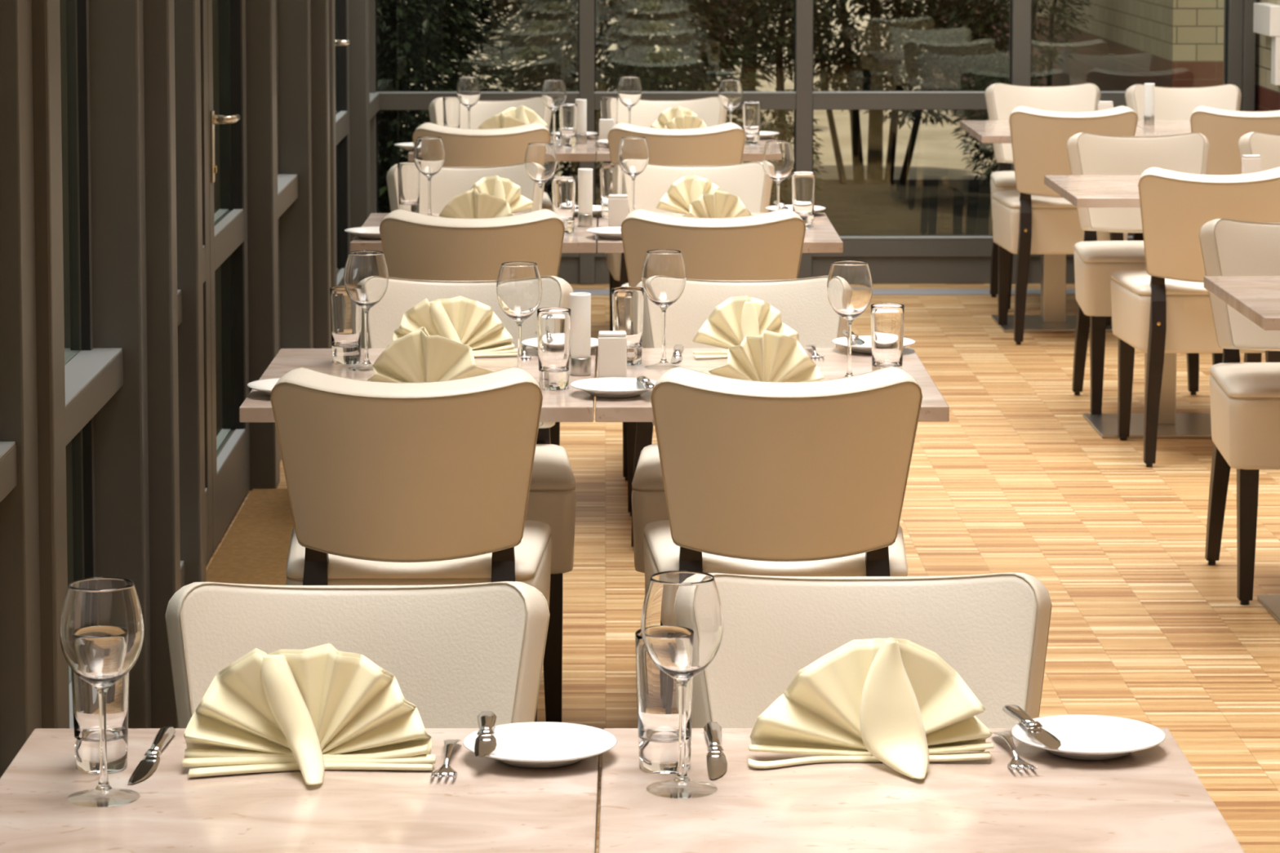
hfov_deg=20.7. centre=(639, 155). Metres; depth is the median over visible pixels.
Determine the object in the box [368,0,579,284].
window
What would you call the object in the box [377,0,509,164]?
tree
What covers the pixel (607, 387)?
plate
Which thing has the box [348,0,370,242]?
window frame
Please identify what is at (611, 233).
plate
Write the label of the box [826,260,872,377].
wine glass
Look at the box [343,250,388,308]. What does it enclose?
bowl
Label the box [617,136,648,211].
wine glass
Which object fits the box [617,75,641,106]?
bowl
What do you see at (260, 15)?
window frame
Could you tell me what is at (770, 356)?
folded napkin
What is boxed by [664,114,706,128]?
folded napkin
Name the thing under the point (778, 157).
bowl
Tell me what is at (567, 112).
tumbler
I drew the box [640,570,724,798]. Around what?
wine glass
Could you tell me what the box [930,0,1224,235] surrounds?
brick house
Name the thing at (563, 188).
tumbler
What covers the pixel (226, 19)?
door
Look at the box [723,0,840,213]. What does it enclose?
tree
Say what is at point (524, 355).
fork
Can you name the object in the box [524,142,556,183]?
bowl
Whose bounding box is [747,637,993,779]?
folded napkin
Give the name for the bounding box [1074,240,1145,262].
seat cushion
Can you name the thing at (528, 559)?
seat cushion
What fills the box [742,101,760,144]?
tumbler
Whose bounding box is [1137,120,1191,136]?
dining table
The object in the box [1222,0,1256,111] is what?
window frame
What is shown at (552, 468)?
seat cushion
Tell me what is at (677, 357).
table knife
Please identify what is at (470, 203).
folded napkin
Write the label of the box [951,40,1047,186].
bush
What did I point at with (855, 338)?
butter knife
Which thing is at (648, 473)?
seat cushion
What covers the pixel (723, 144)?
dining chair
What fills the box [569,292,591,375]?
candle holder
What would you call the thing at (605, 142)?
plate
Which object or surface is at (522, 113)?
folded napkin
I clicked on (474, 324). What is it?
folded napkin
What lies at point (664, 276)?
bowl
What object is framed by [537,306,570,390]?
tumbler
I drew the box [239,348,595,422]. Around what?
dining table
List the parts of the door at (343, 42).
glass pane, handle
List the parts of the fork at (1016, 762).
handle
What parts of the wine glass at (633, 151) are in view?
stem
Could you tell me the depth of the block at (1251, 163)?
11.39 m
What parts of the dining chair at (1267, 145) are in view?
backrest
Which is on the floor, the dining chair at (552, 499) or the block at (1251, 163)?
the dining chair at (552, 499)
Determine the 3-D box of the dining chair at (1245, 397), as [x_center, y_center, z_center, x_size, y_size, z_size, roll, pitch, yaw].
[1.690,0.629,8.887,0.504,0.908,0.622,0,5,-1]
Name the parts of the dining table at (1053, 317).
plate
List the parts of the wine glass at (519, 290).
stem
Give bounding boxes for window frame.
[0,0,41,777]
[31,0,69,728]
[88,0,180,728]
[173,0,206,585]
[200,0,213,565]
[245,0,279,490]
[277,0,331,348]
[328,0,337,286]
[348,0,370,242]
[573,288,1075,295]
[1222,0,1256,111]
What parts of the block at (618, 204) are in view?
lid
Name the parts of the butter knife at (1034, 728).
handle, blade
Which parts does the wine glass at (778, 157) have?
stem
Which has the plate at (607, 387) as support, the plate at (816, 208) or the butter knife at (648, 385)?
the butter knife at (648, 385)
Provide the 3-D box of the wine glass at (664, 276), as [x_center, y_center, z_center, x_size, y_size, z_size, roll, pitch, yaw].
[0.049,0.315,7.181,0.092,0.239,0.092,0,5,-2]
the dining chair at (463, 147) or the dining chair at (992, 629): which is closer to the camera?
the dining chair at (992, 629)
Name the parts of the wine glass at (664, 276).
stem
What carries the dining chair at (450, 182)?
on the floor
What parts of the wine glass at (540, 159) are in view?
stem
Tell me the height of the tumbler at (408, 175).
0.156 m
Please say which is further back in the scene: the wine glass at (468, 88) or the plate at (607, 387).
the wine glass at (468, 88)
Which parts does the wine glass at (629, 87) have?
stem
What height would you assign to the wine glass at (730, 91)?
0.239 m
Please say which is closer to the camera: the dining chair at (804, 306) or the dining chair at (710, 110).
the dining chair at (804, 306)
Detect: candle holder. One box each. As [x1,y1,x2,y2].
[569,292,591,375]
[575,98,586,143]
[577,168,592,226]
[1143,83,1155,124]
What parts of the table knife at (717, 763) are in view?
handle, blade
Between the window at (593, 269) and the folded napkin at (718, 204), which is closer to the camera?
the folded napkin at (718, 204)
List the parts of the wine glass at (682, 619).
stem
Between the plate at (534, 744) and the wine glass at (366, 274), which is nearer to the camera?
the plate at (534, 744)
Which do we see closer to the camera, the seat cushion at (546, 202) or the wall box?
the seat cushion at (546, 202)
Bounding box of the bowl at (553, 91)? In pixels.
[542,79,566,110]
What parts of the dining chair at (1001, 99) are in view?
leg, seat, leg, backrest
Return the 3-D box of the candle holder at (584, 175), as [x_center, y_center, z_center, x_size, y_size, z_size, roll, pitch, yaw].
[-0.156,0.120,10.028,0.043,0.164,0.043,0,5,-1]
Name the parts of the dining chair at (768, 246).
leg, leg, backrest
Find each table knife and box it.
[128,726,175,783]
[671,344,684,363]
[703,721,727,778]
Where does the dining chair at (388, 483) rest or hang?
on the floor
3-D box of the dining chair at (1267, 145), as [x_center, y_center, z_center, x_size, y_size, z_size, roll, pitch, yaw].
[2.297,0.386,11.864,0.504,0.908,0.622,0,5,-1]
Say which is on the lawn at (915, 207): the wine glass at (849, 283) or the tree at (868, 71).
the tree at (868, 71)
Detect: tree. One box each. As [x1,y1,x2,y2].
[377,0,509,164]
[377,0,524,213]
[471,0,761,227]
[481,0,778,135]
[649,0,757,91]
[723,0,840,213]
[733,0,823,91]
[745,0,1048,184]
[942,0,1094,86]
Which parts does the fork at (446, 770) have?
handle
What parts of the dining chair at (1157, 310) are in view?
leg, leg, seat, backrest, leg, leg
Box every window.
[59,0,123,728]
[177,289,185,588]
[275,0,297,461]
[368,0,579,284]
[369,93,379,119]
[579,0,795,284]
[795,0,1012,284]
[1008,0,1227,284]
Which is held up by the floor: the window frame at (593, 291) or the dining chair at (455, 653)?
the dining chair at (455, 653)
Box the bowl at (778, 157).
[762,140,794,181]
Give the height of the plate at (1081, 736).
0.021 m
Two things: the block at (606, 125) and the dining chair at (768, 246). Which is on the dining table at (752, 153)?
the block at (606, 125)
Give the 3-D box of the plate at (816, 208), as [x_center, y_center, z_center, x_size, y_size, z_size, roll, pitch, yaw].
[0.460,0.165,10.367,0.177,0.021,0.177,-3,5,-31]
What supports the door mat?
on the floor
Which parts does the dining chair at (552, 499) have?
backrest, leg, seat, leg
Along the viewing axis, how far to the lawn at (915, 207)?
19.98 m
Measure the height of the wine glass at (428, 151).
0.239 m
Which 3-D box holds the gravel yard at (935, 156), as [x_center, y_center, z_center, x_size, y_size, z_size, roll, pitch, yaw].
[-0.408,-1.313,40.877,80.000,0.170,38.300,0,5,-1]
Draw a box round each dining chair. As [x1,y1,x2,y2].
[164,581,550,728]
[270,366,551,721]
[360,275,576,722]
[378,208,564,445]
[386,162,544,213]
[412,122,551,166]
[428,97,552,211]
[606,122,745,287]
[608,97,727,330]
[620,208,805,546]
[621,161,773,480]
[631,275,847,595]
[643,366,922,591]
[691,572,1052,728]
[984,83,1101,311]
[991,105,1137,344]
[1066,132,1222,414]
[1111,166,1279,467]
[1124,84,1241,240]
[1190,105,1279,174]
[1199,218,1279,604]
[1237,131,1279,362]
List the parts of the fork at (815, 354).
handle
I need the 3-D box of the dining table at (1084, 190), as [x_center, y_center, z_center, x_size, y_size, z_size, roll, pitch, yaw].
[1.689,0.490,11.340,0.673,0.785,0.818,0,5,-1]
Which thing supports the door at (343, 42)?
attached to the window frame at (358, 10)
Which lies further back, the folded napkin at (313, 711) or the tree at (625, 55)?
the tree at (625, 55)
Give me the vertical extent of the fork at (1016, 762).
0.015 m
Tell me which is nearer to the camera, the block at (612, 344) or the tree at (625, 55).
the block at (612, 344)
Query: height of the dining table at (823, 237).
0.785 m
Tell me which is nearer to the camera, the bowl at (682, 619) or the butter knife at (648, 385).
the bowl at (682, 619)
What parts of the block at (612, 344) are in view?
lid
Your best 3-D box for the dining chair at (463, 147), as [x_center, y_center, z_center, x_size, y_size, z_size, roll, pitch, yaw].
[-0.561,0.321,12.654,0.504,0.908,0.622,0,5,-1]
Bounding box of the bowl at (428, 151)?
[413,136,444,176]
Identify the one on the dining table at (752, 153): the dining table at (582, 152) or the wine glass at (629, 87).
the wine glass at (629, 87)
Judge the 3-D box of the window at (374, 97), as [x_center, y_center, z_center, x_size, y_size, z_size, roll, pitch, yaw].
[-1.186,-1.044,14.678,0.128,3.300,0.876,0,5,-1]
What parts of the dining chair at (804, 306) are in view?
seat, backrest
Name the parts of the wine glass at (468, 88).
stem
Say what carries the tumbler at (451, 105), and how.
on the dining table at (582, 152)
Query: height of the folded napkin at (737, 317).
0.129 m
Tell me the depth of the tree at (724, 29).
20.36 m
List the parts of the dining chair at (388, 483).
leg, backrest, seat, leg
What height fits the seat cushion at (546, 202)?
0.037 m
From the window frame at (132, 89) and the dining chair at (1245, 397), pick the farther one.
the dining chair at (1245, 397)
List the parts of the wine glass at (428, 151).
stem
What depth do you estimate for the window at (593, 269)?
15.22 m
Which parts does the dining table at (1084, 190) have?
plate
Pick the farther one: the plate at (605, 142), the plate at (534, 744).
the plate at (605, 142)
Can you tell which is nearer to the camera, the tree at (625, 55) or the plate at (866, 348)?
the plate at (866, 348)
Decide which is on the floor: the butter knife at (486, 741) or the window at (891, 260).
the window at (891, 260)
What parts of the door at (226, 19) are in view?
handle plate, glass pane, handle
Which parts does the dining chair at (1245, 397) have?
leg, backrest, seat, leg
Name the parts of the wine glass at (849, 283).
stem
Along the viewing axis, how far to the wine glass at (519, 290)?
6.92 m
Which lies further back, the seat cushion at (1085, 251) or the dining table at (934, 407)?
the seat cushion at (1085, 251)
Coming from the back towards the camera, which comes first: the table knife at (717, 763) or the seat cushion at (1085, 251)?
the seat cushion at (1085, 251)
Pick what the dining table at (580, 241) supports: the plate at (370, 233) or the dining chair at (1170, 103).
the plate at (370, 233)
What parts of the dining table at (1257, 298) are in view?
plate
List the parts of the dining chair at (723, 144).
seat, leg, leg, backrest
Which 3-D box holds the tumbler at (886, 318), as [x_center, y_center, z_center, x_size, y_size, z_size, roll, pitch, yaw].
[0.490,0.375,6.963,0.067,0.156,0.067,-3,5,-30]
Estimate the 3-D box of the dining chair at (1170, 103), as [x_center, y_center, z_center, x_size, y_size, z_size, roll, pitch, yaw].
[2.276,0.169,14.514,0.504,0.908,0.622,0,5,-1]
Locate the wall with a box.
[1254,0,1279,111]
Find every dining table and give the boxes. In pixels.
[0,728,599,852]
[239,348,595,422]
[350,213,597,253]
[408,136,595,161]
[595,347,949,422]
[596,135,775,161]
[597,213,843,253]
[598,728,1244,852]
[960,120,1157,332]
[1044,174,1211,438]
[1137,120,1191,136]
[1203,275,1279,624]
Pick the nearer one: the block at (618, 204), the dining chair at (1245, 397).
the dining chair at (1245, 397)
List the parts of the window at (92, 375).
glass pane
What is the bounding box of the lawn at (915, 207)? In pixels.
[543,179,1132,236]
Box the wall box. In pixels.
[1253,2,1279,85]
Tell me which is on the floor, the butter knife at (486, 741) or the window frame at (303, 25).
the window frame at (303, 25)
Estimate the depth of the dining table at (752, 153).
12.65 m
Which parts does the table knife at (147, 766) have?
blade, handle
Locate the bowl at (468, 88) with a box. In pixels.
[456,76,480,107]
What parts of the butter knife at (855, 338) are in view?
handle, blade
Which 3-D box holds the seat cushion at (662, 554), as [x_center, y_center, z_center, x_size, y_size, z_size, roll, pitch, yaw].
[0.261,0.737,6.626,0.504,0.037,0.471,0,5,-1]
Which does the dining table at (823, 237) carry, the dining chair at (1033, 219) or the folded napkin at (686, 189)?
the folded napkin at (686, 189)
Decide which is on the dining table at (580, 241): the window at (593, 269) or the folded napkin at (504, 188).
the folded napkin at (504, 188)
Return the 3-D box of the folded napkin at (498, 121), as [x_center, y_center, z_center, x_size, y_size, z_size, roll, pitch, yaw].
[-0.482,-0.090,12.808,0.259,0.132,0.141,1,5,6]
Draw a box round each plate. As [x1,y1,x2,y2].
[247,377,279,395]
[344,226,380,239]
[394,142,414,151]
[462,721,617,768]
[521,337,598,354]
[551,131,597,137]
[569,377,656,398]
[574,204,600,216]
[586,226,622,239]
[595,139,608,146]
[760,131,779,138]
[765,204,825,213]
[831,335,915,353]
[1011,714,1165,759]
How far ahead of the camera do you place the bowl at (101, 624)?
3.81 m
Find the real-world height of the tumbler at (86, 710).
0.156 m
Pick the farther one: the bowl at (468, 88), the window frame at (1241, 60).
the window frame at (1241, 60)
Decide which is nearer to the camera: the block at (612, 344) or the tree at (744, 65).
the block at (612, 344)
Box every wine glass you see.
[59,577,143,807]
[343,250,388,371]
[413,136,444,215]
[456,76,480,128]
[496,262,542,383]
[524,142,556,209]
[542,79,566,144]
[617,75,641,124]
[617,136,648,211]
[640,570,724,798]
[641,249,686,369]
[718,79,742,122]
[762,140,794,209]
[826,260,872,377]
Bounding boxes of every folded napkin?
[182,643,435,785]
[367,326,493,382]
[392,295,517,357]
[438,187,514,217]
[470,175,533,214]
[477,112,527,128]
[501,105,546,126]
[650,106,697,128]
[655,175,719,216]
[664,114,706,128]
[681,189,752,217]
[692,295,804,359]
[707,329,824,382]
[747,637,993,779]
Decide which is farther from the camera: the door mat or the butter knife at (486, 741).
the door mat
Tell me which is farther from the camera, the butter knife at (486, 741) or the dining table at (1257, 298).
the dining table at (1257, 298)
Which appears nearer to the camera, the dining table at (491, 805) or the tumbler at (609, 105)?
the dining table at (491, 805)
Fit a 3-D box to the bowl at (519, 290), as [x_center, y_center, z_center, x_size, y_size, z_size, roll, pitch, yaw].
[-0.239,0.272,6.954,0.092,0.115,0.092,-1,5,-9]
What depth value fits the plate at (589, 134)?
13.29 m
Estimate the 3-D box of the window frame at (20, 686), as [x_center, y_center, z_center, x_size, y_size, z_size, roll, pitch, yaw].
[-1.132,-0.332,5.957,0.175,3.300,0.150,0,5,-1]
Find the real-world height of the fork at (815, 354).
0.015 m
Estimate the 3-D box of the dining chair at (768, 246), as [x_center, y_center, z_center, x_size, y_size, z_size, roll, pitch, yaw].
[0.191,0.579,9.502,0.504,0.908,0.622,0,5,-1]
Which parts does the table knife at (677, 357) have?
blade, handle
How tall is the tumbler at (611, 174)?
0.156 m
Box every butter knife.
[474,711,497,757]
[636,376,653,390]
[773,200,788,208]
[841,329,865,344]
[1002,704,1061,749]
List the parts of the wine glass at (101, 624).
stem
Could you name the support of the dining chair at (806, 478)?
on the floor
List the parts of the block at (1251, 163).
lid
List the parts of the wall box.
panel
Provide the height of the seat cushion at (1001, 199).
0.037 m
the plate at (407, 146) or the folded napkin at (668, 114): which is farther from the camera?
the folded napkin at (668, 114)
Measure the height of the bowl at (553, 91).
0.115 m
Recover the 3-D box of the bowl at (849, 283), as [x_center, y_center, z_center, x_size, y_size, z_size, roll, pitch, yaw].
[0.417,0.270,6.980,0.092,0.115,0.092,-2,5,-21]
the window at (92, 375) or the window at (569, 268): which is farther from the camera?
the window at (569, 268)
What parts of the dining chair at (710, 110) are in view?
leg, backrest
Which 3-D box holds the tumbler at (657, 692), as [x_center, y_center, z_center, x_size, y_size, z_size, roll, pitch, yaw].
[0.028,0.618,3.983,0.067,0.156,0.067,0,5,-1]
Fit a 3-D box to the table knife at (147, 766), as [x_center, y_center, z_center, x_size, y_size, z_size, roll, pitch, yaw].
[-0.559,0.687,4.033,0.023,0.010,0.236,0,5,1]
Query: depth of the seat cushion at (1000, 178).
14.40 m
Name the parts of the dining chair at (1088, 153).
leg, leg, seat, backrest, leg, leg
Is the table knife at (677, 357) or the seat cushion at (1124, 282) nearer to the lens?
the table knife at (677, 357)
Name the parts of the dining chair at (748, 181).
leg, backrest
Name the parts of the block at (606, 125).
lid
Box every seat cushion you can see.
[285,520,551,578]
[529,444,575,489]
[542,191,552,207]
[631,444,664,489]
[643,520,907,576]
[990,170,1016,186]
[991,191,1076,208]
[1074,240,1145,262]
[1111,270,1208,294]
[1209,362,1279,397]
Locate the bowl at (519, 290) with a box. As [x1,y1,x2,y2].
[496,262,542,320]
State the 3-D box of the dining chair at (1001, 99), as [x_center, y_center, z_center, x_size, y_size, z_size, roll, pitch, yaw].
[1.697,0.163,14.588,0.504,0.908,0.622,0,5,-1]
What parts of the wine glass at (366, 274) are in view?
stem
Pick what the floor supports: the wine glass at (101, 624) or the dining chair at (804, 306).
the dining chair at (804, 306)
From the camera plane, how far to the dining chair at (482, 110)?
13.85 m
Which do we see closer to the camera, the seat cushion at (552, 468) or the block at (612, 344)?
the block at (612, 344)
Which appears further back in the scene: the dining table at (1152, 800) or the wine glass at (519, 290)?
the wine glass at (519, 290)
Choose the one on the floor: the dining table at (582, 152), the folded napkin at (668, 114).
the dining table at (582, 152)
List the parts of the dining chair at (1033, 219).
leg, leg, seat, backrest, leg, leg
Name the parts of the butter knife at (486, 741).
blade, handle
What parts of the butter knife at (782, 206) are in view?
blade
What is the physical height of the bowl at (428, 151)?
0.115 m
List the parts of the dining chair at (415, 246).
backrest, leg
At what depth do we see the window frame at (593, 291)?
14.98 m
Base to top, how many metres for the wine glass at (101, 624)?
0.239 m
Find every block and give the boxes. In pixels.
[598,330,626,377]
[599,118,614,143]
[608,194,628,226]
[1097,101,1113,110]
[1241,154,1261,173]
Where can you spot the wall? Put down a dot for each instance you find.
(1267, 95)
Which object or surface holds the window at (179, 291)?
on the floor
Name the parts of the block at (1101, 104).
lid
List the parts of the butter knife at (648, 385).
blade, handle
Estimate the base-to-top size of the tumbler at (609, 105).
0.156 m
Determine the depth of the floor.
9.40 m
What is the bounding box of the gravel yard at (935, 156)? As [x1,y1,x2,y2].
[391,0,999,179]
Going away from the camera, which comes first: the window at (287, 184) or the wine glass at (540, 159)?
the wine glass at (540, 159)
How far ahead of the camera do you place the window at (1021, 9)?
15.22 m
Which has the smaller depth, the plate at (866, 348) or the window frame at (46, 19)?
the window frame at (46, 19)
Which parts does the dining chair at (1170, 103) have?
leg, backrest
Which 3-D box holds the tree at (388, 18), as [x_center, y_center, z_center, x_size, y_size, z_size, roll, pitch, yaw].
[-1.432,-0.886,17.678,2.327,3.049,1.337,0,5,-1]
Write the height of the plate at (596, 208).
0.021 m
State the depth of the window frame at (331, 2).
12.15 m
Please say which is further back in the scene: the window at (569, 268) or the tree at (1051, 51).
the tree at (1051, 51)
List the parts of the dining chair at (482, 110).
backrest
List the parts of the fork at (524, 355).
handle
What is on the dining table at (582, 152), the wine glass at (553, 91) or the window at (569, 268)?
the wine glass at (553, 91)
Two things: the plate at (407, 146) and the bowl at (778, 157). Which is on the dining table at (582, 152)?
the plate at (407, 146)
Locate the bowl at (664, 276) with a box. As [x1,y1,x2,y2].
[641,249,686,306]
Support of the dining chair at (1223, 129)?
on the floor
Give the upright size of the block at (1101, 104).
0.092 m
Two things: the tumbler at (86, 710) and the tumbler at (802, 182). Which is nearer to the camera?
the tumbler at (86, 710)
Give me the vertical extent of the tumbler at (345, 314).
0.156 m
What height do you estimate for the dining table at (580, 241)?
0.785 m
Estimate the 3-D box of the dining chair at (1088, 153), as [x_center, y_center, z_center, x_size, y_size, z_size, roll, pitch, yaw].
[1.706,0.389,11.828,0.504,0.908,0.622,0,5,-1]
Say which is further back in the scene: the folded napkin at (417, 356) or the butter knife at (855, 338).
the butter knife at (855, 338)
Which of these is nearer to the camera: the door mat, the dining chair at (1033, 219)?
the door mat
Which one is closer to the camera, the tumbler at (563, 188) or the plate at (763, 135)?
the tumbler at (563, 188)
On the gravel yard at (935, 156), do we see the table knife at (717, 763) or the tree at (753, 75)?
the tree at (753, 75)
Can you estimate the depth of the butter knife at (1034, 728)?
4.07 m
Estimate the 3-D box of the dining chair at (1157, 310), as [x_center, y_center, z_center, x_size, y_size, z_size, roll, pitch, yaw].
[1.739,0.472,10.803,0.504,0.908,0.622,0,5,-1]
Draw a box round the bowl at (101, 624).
[59,577,143,687]
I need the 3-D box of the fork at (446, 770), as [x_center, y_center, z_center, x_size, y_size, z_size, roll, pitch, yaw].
[-0.219,0.687,4.011,0.029,0.015,0.186,0,5,1]
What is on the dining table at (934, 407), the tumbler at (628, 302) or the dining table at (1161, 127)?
the tumbler at (628, 302)
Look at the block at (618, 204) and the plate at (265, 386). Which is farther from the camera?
the block at (618, 204)
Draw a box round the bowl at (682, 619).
[640,570,724,679]
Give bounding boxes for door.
[207,0,249,552]
[334,0,351,285]
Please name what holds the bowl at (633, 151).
on the wine glass at (633, 151)
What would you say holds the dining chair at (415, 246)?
on the floor
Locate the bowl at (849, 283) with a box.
[826,260,872,319]
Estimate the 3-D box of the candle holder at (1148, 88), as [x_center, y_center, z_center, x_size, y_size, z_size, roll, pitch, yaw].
[2.031,-0.205,14.011,0.043,0.164,0.043,0,5,-1]
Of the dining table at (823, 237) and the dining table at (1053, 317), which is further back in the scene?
the dining table at (1053, 317)
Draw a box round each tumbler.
[71,669,128,773]
[329,285,361,364]
[397,162,420,213]
[442,97,460,128]
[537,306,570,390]
[551,176,575,233]
[559,103,577,146]
[600,97,617,124]
[600,163,622,217]
[611,286,644,365]
[635,629,693,774]
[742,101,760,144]
[791,171,815,227]
[870,302,904,371]
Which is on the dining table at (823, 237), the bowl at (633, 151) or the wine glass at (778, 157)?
the wine glass at (778, 157)
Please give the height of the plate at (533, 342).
0.021 m
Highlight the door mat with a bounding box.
[205,488,294,585]
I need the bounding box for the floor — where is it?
[205,283,1279,852]
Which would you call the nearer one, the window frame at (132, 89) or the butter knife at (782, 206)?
the window frame at (132, 89)
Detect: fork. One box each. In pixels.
[430,738,461,777]
[521,344,531,358]
[805,344,824,357]
[992,732,1037,769]
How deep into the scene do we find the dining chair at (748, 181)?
10.78 m
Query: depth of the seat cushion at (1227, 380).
8.73 m
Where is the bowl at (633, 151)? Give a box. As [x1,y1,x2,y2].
[617,136,648,176]
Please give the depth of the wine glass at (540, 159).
9.95 m

